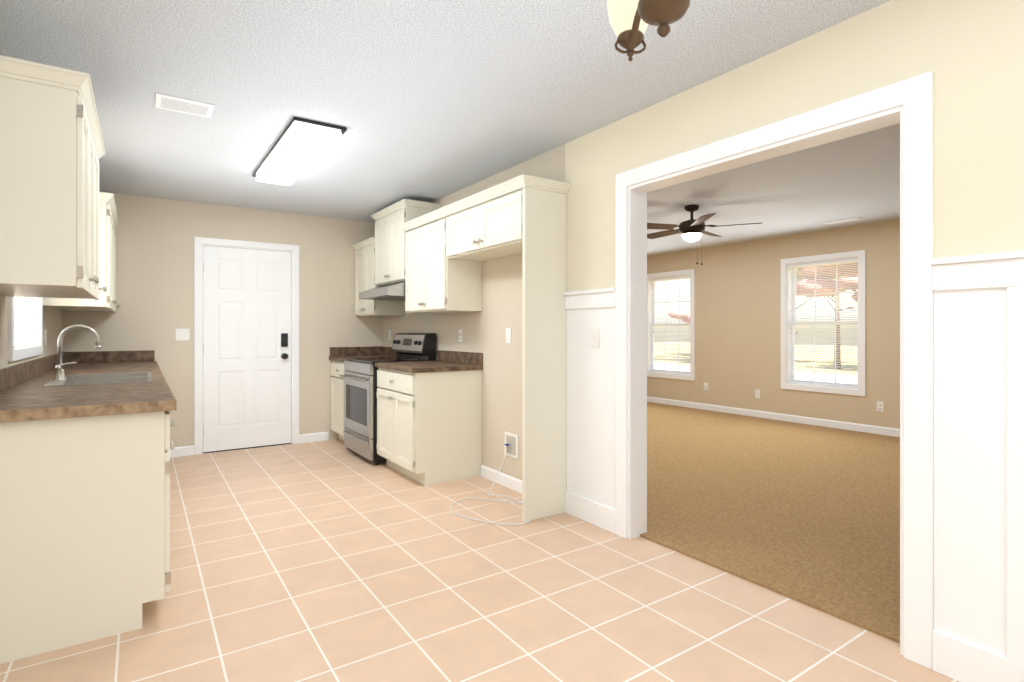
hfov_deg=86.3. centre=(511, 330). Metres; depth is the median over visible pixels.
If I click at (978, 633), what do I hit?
panel
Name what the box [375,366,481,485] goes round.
base cabinet
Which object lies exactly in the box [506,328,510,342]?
outlet
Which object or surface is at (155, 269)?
wall
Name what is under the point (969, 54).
wall
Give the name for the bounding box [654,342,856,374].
lawn
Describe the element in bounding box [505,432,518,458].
outlet box
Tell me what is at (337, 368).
base cabinet
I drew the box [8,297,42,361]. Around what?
window
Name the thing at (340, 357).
countertop
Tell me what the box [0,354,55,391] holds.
backsplash
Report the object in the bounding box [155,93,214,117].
ceiling vent
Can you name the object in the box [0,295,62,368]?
wall
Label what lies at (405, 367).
countertop
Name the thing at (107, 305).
upper cabinet
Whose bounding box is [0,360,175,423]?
countertop
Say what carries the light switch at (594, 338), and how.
attached to the wall at (969, 54)
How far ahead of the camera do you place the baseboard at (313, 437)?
5.89 m
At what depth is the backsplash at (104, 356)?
4.95 m
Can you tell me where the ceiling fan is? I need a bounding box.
[647,205,761,264]
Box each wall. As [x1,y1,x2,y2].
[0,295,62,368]
[63,191,382,446]
[383,0,1023,479]
[647,219,899,436]
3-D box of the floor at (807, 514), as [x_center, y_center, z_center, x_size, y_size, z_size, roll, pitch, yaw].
[2.566,1.244,4.706,4.725,0.112,10.360,0,0,-34]
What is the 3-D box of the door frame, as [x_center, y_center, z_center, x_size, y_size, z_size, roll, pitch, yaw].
[-2.702,0.148,5.595,0.968,2.104,0.147,0,0,-34]
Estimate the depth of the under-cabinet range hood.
5.10 m
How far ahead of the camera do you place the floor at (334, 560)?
2.41 m
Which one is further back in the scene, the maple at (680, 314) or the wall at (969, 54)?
the maple at (680, 314)
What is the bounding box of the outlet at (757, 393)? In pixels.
[755,389,759,397]
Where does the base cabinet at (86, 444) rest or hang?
on the floor at (334, 560)
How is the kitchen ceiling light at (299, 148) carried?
attached to the ceiling
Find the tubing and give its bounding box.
[451,452,530,524]
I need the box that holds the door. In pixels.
[203,246,290,452]
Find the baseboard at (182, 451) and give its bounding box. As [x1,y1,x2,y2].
[169,445,193,457]
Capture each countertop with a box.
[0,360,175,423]
[329,354,392,361]
[375,362,482,373]
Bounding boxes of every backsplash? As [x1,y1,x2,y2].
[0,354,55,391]
[100,352,153,363]
[329,346,380,357]
[381,346,482,365]
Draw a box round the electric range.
[339,333,434,464]
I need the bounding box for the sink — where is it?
[40,372,155,387]
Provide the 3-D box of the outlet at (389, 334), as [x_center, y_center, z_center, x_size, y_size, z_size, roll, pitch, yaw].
[-1.382,0.050,6.170,0.008,0.115,0.072,0,0,-34]
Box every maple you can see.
[668,309,689,322]
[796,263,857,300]
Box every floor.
[0,439,958,681]
[640,402,899,643]
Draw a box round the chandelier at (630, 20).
[607,0,689,61]
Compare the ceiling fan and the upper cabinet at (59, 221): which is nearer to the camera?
the upper cabinet at (59, 221)
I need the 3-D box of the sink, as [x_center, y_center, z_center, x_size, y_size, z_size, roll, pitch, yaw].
[-2.412,0.368,3.234,0.469,0.175,0.844,0,0,-34]
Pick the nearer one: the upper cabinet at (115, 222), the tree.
the upper cabinet at (115, 222)
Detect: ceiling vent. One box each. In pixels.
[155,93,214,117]
[824,217,861,223]
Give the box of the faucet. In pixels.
[52,324,100,379]
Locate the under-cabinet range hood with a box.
[359,281,404,300]
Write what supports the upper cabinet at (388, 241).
attached to the wall at (969, 54)
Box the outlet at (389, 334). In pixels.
[388,330,390,339]
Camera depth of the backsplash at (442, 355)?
4.84 m
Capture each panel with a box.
[564,288,614,533]
[931,250,1023,681]
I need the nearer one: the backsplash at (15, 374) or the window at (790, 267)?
the backsplash at (15, 374)
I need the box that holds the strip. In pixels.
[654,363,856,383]
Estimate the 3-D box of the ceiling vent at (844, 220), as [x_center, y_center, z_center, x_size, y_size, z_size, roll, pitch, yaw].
[3.731,-1.234,6.163,0.120,0.012,0.360,0,0,-34]
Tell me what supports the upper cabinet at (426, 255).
attached to the wall at (969, 54)
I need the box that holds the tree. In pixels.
[796,270,855,368]
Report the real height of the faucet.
0.317 m
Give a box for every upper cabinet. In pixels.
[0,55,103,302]
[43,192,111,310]
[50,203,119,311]
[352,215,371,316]
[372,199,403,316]
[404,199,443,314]
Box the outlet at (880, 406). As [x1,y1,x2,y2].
[877,401,883,411]
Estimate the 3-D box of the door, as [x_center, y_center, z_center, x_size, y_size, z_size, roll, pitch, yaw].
[-2.672,0.185,5.544,0.822,2.026,0.106,0,0,-34]
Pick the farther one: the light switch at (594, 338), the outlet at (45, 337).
the outlet at (45, 337)
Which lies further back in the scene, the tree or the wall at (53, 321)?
the tree
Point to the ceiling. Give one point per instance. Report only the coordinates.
(430, 101)
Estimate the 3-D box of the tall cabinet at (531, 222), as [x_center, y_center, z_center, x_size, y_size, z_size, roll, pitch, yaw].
[-0.084,0.035,3.963,0.340,2.330,1.089,0,0,-34]
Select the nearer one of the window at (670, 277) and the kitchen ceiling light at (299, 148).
the kitchen ceiling light at (299, 148)
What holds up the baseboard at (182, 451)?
attached to the wall at (155, 269)
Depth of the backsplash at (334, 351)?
6.13 m
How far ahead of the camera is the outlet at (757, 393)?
7.49 m
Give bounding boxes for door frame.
[194,237,298,454]
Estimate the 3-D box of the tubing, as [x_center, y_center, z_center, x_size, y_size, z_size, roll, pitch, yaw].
[-0.090,1.058,3.690,0.608,0.280,0.701,0,0,-34]
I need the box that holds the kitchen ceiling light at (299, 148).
[252,117,346,185]
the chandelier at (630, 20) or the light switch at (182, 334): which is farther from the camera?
the light switch at (182, 334)
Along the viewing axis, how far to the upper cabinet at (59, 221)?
2.04 m
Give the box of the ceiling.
[0,0,899,255]
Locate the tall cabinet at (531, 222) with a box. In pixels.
[444,174,570,521]
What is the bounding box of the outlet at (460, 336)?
[458,330,462,342]
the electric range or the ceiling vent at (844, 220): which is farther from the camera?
the ceiling vent at (844, 220)
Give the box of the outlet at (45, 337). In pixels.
[45,329,46,345]
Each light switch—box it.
[175,329,189,340]
[591,329,598,347]
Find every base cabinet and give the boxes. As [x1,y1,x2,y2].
[0,412,175,663]
[330,362,344,440]
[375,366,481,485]
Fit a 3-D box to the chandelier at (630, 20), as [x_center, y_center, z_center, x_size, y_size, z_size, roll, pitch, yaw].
[0.262,-0.920,1.082,0.495,0.640,0.549,0,0,-34]
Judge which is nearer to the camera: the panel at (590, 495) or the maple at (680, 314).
the panel at (590, 495)
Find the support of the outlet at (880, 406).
attached to the wall at (737, 324)
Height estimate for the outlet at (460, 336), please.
0.115 m
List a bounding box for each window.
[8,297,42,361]
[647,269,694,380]
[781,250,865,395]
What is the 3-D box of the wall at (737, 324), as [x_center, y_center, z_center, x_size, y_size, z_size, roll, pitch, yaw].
[4.460,-0.020,5.994,0.144,2.440,10.360,0,0,-34]
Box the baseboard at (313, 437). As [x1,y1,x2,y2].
[299,432,328,442]
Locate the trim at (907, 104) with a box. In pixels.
[615,71,933,669]
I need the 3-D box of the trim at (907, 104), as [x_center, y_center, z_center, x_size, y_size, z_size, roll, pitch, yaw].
[1.117,0.141,2.621,0.172,2.118,1.556,0,0,-34]
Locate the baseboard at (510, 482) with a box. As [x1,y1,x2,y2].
[481,465,521,493]

